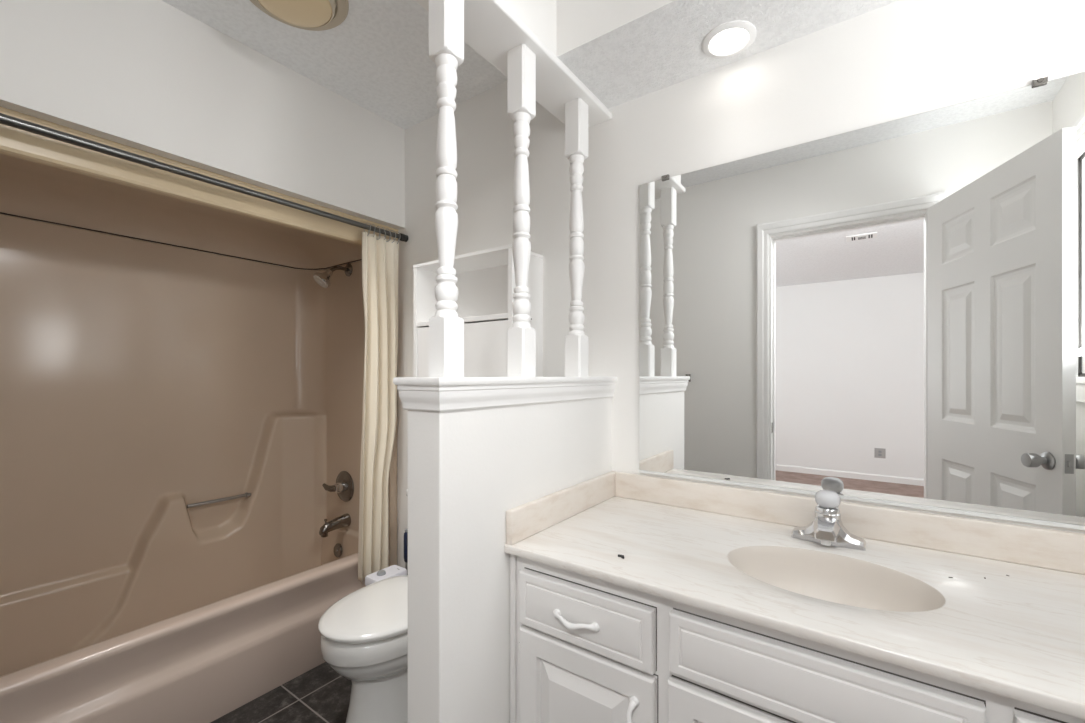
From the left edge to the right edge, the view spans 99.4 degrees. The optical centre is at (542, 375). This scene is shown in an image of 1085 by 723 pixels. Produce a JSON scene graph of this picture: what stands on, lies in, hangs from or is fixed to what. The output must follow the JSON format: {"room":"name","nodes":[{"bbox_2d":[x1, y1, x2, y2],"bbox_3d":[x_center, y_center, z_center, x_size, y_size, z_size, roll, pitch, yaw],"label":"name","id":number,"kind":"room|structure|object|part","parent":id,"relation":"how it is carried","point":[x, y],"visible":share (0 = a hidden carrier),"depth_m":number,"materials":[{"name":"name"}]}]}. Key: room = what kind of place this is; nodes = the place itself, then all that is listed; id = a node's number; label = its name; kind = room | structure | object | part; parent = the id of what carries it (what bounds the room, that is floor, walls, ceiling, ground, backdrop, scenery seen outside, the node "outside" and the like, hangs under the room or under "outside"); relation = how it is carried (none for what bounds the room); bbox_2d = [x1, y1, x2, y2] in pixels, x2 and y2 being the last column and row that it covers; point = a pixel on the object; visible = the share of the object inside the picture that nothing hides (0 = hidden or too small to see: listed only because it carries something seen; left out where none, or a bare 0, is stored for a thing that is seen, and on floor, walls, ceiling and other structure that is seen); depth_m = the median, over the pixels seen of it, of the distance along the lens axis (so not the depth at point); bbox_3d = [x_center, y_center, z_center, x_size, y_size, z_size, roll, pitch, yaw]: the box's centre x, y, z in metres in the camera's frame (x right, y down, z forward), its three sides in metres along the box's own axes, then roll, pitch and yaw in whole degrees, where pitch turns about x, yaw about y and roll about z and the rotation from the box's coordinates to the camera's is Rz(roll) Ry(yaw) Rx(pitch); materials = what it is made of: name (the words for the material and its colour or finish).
{"room":"bathroom","nodes":[
{"label":"bathroom","id":0,"kind":"room"},
{"bbox_2d":[0,0,404,269],"bbox_3d":[-1.508,0.013,1.852,0.897,2.435,1.620,0,0,35],"label":"wall","id":1,"kind":"structure","parent":0,"point":[150,76],"depth_m":1.55,"materials":[{"name":"paint"}]},
{"bbox_2d":[210,662,351,722],"bbox_3d":[-0.434,1.270,1.091,3.530,0.080,1.620,0,0,35],"label":"floor","id":2,"kind":"structure","parent":0,"point":[320,694],"depth_m":1.73,"materials":[{"name":"tile"}]},
{"bbox_2d":[0,106,397,722],"bbox_3d":[-1.435,0.254,1.874,0.715,1.952,1.496,0,0,35],"label":"tub","id":3,"kind":"object","parent":2,"relation":"on","point":[174,421],"visible":0.92,"depth_m":1.94,"materials":[{"name":"beige plastic"}]},
{"bbox_3d":[-1.659,0.287,2.003,0.197,1.765,1.448,0,0,35],"label":"panel","id":4,"kind":"part","parent":3,"relation":"part of","materials":[{"name":"beige plastic"}]},
{"bbox_2d":[313,263,352,287],"bbox_3d":[-1.086,-0.521,2.372,0.091,0.147,0.183,0,0,35],"label":"rose","id":5,"kind":"object","parent":3,"relation":"attached to","point":[323,279],"visible":1,"depth_m":2.33,"materials":[{"name":"silver metal"}]},
{"bbox_3d":[-1.063,-0.546,2.392,0.019,0.050,0.105,0,0,35],"label":"arm","id":6,"kind":"part","parent":5,"relation":"part of","materials":[{"name":"silver metal"}]},
{"bbox_2d":[319,513,350,536],"bbox_3d":[-1.081,0.776,2.388,0.064,0.088,0.150,0,0,35],"label":"tub spout","id":7,"kind":"object","parent":3,"relation":"attached to","point":[344,520],"visible":1,"depth_m":2.37,"materials":[{"name":"silver metal"}]},
{"bbox_2d":[322,471,353,501],"bbox_3d":[-1.081,0.593,2.427,0.164,0.164,0.087,0,0,35],"label":"shower valve","id":8,"kind":"object","parent":3,"relation":"attached to","point":[344,486],"visible":1,"depth_m":2.43,"materials":[{"name":"silver metal"}]},
{"bbox_3d":[-1.124,0.593,2.426,0.085,0.042,0.036,0,0,5],"label":"lever","id":9,"kind":"part","parent":8,"relation":"part of","materials":[{"name":"silver metal"}]},
{"bbox_2d":[334,543,341,557],"bbox_3d":[-1.088,0.930,2.443,0.072,0.072,0.020,0,0,35],"label":"overflow plate","id":10,"kind":"object","parent":3,"relation":"attached to","point":[337,548],"visible":1,"depth_m":2.43,"materials":[{"name":"silver metal"}]},
{"bbox_3d":[-0.995,0.287,2.383,0.568,1.765,0.061,0,0,35],"label":"panel","id":11,"kind":"part","parent":3,"relation":"part of","materials":[{"name":"beige plastic"}]},
{"bbox_2d":[318,489,407,722],"bbox_3d":[-0.497,0.854,1.712,0.390,0.752,0.653,0,0,35],"label":"toilet","id":12,"kind":"object","parent":2,"relation":"on","point":[364,633],"visible":0.46,"depth_m":1.51,"materials":[{"name":"white ceramic"}]},
{"bbox_3d":[-0.555,0.814,1.630,0.380,0.030,0.451,0,0,35],"label":"lid","id":13,"kind":"part","parent":12,"relation":"part of","materials":[{"name":"white ceramic"}]},
{"bbox_3d":[-0.526,1.040,1.671,0.366,0.380,0.540,0,0,35],"label":"bowl","id":14,"kind":"part","parent":12,"relation":"part of","materials":[{"name":"white ceramic"}]},
{"bbox_3d":[-0.552,0.840,1.634,0.328,0.020,0.401,0,0,35],"label":"seat","id":15,"kind":"part","parent":12,"relation":"part of","materials":[{"name":"white plastic"}]},
{"bbox_2d":[365,565,406,585],"bbox_3d":[-0.649,1.018,1.914,0.092,0.424,0.150,0,0,35],"label":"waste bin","id":16,"kind":"object","parent":2,"relation":"on","point":[394,570],"visible":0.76,"depth_m":1.90,"materials":[{"name":"white plastic"}]},
{"bbox_3d":[-0.665,0.813,1.899,0.036,0.014,0.036,0,0,35],"label":"knob","id":17,"kind":"part","parent":16,"relation":"part of","materials":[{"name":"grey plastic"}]},
{"bbox_2d":[404,529,407,574],"bbox_3d":[-0.615,0.963,2.083,0.100,0.535,0.100,0,0,35],"label":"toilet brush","id":18,"kind":"object","parent":2,"relation":"on","point":[406,530],"visible":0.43,"depth_m":2.07,"materials":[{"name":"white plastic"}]},
{"bbox_3d":[-0.615,0.776,2.083,0.027,0.137,0.027,0,0,35],"label":"handle","id":19,"kind":"part","parent":18,"relation":"part of","materials":[{"name":"blue plastic"}]},
{"bbox_2d":[510,554,1084,722],"bbox_3d":[0.633,0.833,0.955,1.388,0.794,0.606,0,0,35],"label":"vanity cabinet","id":20,"kind":"object","parent":2,"relation":"on","point":[584,649],"visible":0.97,"depth_m":0.89,"materials":[{"name":"paint"}]},
{"bbox_3d":[0.066,0.541,1.005,0.117,0.020,0.032,0,0,35],"label":"handle","id":21,"kind":"part","parent":20,"relation":"part of","materials":[{"name":"paint"}]},
{"bbox_3d":[0.086,0.536,1.023,0.338,0.127,0.023,0,0,35],"label":"drawer","id":22,"kind":"part","parent":20,"relation":"part of","materials":[{"name":"paint"}]},
{"bbox_3d":[0.087,0.863,1.022,0.340,0.505,0.023,0,0,35],"label":"door","id":23,"kind":"part","parent":20,"relation":"part of","materials":[{"name":"paint"}]},
{"bbox_3d":[0.180,0.712,0.924,0.020,0.117,0.032,0,0,35],"label":"handle","id":24,"kind":"part","parent":20,"relation":"part of","materials":[{"name":"paint"}]},
{"bbox_3d":[0.341,0.857,0.842,0.225,0.517,0.023,0,0,35],"label":"door","id":25,"kind":"part","parent":20,"relation":"part of","materials":[{"name":"paint"}]},
{"bbox_2d":[504,471,1084,719],"bbox_3d":[0.641,0.434,0.966,1.388,0.204,0.582,0,0,35],"label":"countertop","id":26,"kind":"structure","parent":20,"relation":"on","point":[732,552],"depth_m":1.00,"materials":[{"name":"stone"}]},
{"bbox_2d":[791,490,865,550],"bbox_3d":[0.700,0.352,1.133,0.156,0.125,0.110,0,0,35],"label":"faucet","id":27,"kind":"object","parent":26,"relation":"on","point":[827,528],"visible":1,"depth_m":1.12,"materials":[{"name":"silver metal"}]},
{"bbox_3d":[0.688,0.370,1.115,0.057,0.043,0.066,0,0,35],"label":"spout","id":28,"kind":"part","parent":27,"relation":"part of","materials":[{"name":"silver metal"}]},
{"bbox_3d":[0.714,0.309,1.151,0.055,0.039,0.055,0,0,35],"label":"knob","id":29,"kind":"part","parent":27,"relation":"part of","materials":[{"name":"white plastic"}]},
{"bbox_3d":[0.436,0.522,0.775,0.452,0.116,0.023,0,0,35],"label":"false drawer","id":30,"kind":"part","parent":20,"relation":"part of","materials":[{"name":"paint"}]},
{"bbox_3d":[0.782,0.525,0.530,0.337,0.129,0.023,0,0,35],"label":"drawer","id":31,"kind":"part","parent":20,"relation":"part of","materials":[{"name":"paint"}]},
{"bbox_2d":[162,0,506,128],"bbox_3d":[-0.391,-1.245,1.135,3.550,0.080,1.740,0,0,35],"label":"ceiling","id":32,"kind":"structure","parent":0,"point":[377,59],"depth_m":1.71,"materials":[{"name":"white paint"}]},
{"bbox_2d":[250,0,348,30],"bbox_3d":[-0.779,-1.180,1.438,0.320,0.050,0.320,0,0,35],"label":"light","id":33,"kind":"object","parent":32,"relation":"attached to","point":[314,15],"visible":1,"depth_m":1.48,"materials":[{"name":"beige plastic"}]},
{"bbox_2d":[393,0,616,722],"bbox_3d":[-0.046,0.013,1.313,0.175,2.435,0.811,0,0,35],"label":"wall","id":34,"kind":"structure","parent":0,"point":[480,449],"depth_m":1.08,"materials":[{"name":"paint"}]},
{"bbox_2d":[429,0,463,376],"bbox_3d":[-0.219,-0.444,1.049,0.061,0.896,0.061,0,0,35],"label":"spindle","id":35,"kind":"object","parent":34,"relation":"on","point":[446,17],"visible":0.98,"depth_m":1.03,"materials":[{"name":"paint"}]},
{"bbox_3d":[-0.034,0.048,1.308,0.135,0.054,0.804,0,0,35],"label":"cove moulding","id":36,"kind":"part","parent":34,"relation":"part of","materials":[{"name":"paint"}]},
{"bbox_2d":[507,44,535,376],"bbox_3d":[-0.058,-0.444,1.276,0.061,0.896,0.061,0,0,35],"label":"spindle","id":37,"kind":"object","parent":34,"relation":"on","point":[521,61],"visible":1,"depth_m":1.26,"materials":[{"name":"paint"}]},
{"bbox_3d":[-0.040,-1.060,1.321,0.095,0.290,0.790,0,0,35],"label":"header panel","id":38,"kind":"part","parent":34,"relation":"part of","materials":[{"name":"paint"}]},
{"bbox_2d":[565,98,587,376],"bbox_3d":[0.112,-0.444,1.517,0.061,0.896,0.061,0,0,35],"label":"spindle","id":39,"kind":"object","parent":34,"relation":"on","point":[576,110],"visible":1,"depth_m":1.50,"materials":[{"name":"paint"}]},
{"bbox_2d":[318,0,1084,567],"bbox_3d":[0.077,0.013,1.796,3.550,2.435,0.120,0,0,35],"label":"wall","id":40,"kind":"structure","parent":0,"point":[900,59],"depth_m":1.53,"materials":[{"name":"paint"}]},
{"bbox_2d":[413,244,542,376],"bbox_3d":[-0.280,-0.091,1.845,0.546,0.742,0.212,0,0,35],"label":"upper cabinet","id":41,"kind":"object","parent":40,"relation":"attached to","point":[485,284],"visible":0.31,"depth_m":1.80,"materials":[{"name":"paint"}]},
{"bbox_3d":[-0.418,0.031,1.857,0.244,0.458,0.016,0,0,35],"label":"cabinet door","id":42,"kind":"part","parent":41,"relation":"part of","materials":[{"name":"paint"}]},
{"bbox_2d":[417,313,507,326],"bbox_3d":[-0.271,-0.213,1.850,0.495,0.018,0.178,0,0,35],"label":"shelf","id":43,"kind":"object","parent":41,"relation":"attached to","point":[496,318],"depth_m":1.72,"materials":[{"name":"paint"}]},
{"bbox_3d":[-0.216,0.031,1.714,0.244,0.458,0.016,0,0,35],"label":"cabinet door","id":44,"kind":"part","parent":41,"relation":"part of","materials":[{"name":"paint"}]},
{"bbox_2d":[615,472,1084,574],"bbox_3d":[0.812,0.373,1.190,1.368,0.083,0.020,0,0,35],"label":"backsplash","id":45,"kind":"structure","parent":40,"relation":"attached to","point":[1053,549],"depth_m":1.14,"materials":[{"name":"stone"}]},
{"bbox_2d":[639,72,1084,530],"bbox_3d":[0.824,-0.161,1.185,1.225,0.972,0.013,0,0,35],"label":"wall mirror","id":46,"kind":"object","parent":40,"relation":"attached to","point":[892,313],"visible":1,"depth_m":1.16,"materials":[{"name":"clear glass"}]},
{"bbox_2d":[556,0,898,108],"bbox_3d":[0.709,-1.070,1.077,1.408,0.270,0.323,0,0,35],"label":"ceiling","id":47,"kind":"structure","parent":0,"point":[622,51],"depth_m":1.28,"materials":[{"name":"paint"}]},
{"bbox_2d":[702,20,755,57],"bbox_3d":[0.518,-0.931,1.281,0.140,0.008,0.140,0,0,35],"label":"recessed light","id":48,"kind":"object","parent":47,"relation":"in","point":[728,39],"visible":1,"depth_m":1.27,"materials":[{"name":"paint"}]},
{"bbox_3d":[-0.859,0.012,0.474,3.550,2.435,0.120,0,0,35],"label":"wall","id":49,"kind":"structure","parent":0,"visible":0},
{"bbox_2d":[0,113,407,241],"bbox_3d":[-1.099,-0.669,1.636,0.035,0.035,1.500,0,0,35],"label":"shower curtain rod","id":50,"kind":"object","parent":49,"relation":"attached to","point":[5,119],"visible":0.96,"depth_m":1.46,"materials":[{"name":"grey metal"}]},
{"bbox_2d":[358,223,400,582],"bbox_3d":[-0.754,0.116,2.131,0.067,1.608,0.221,0,0,35],"label":"shower curtain","id":51,"kind":"object","parent":50,"relation":"hanging from","point":[380,255],"visible":0.97,"depth_m":2.11,"materials":[{"name":"beige fabric"}]}
]}

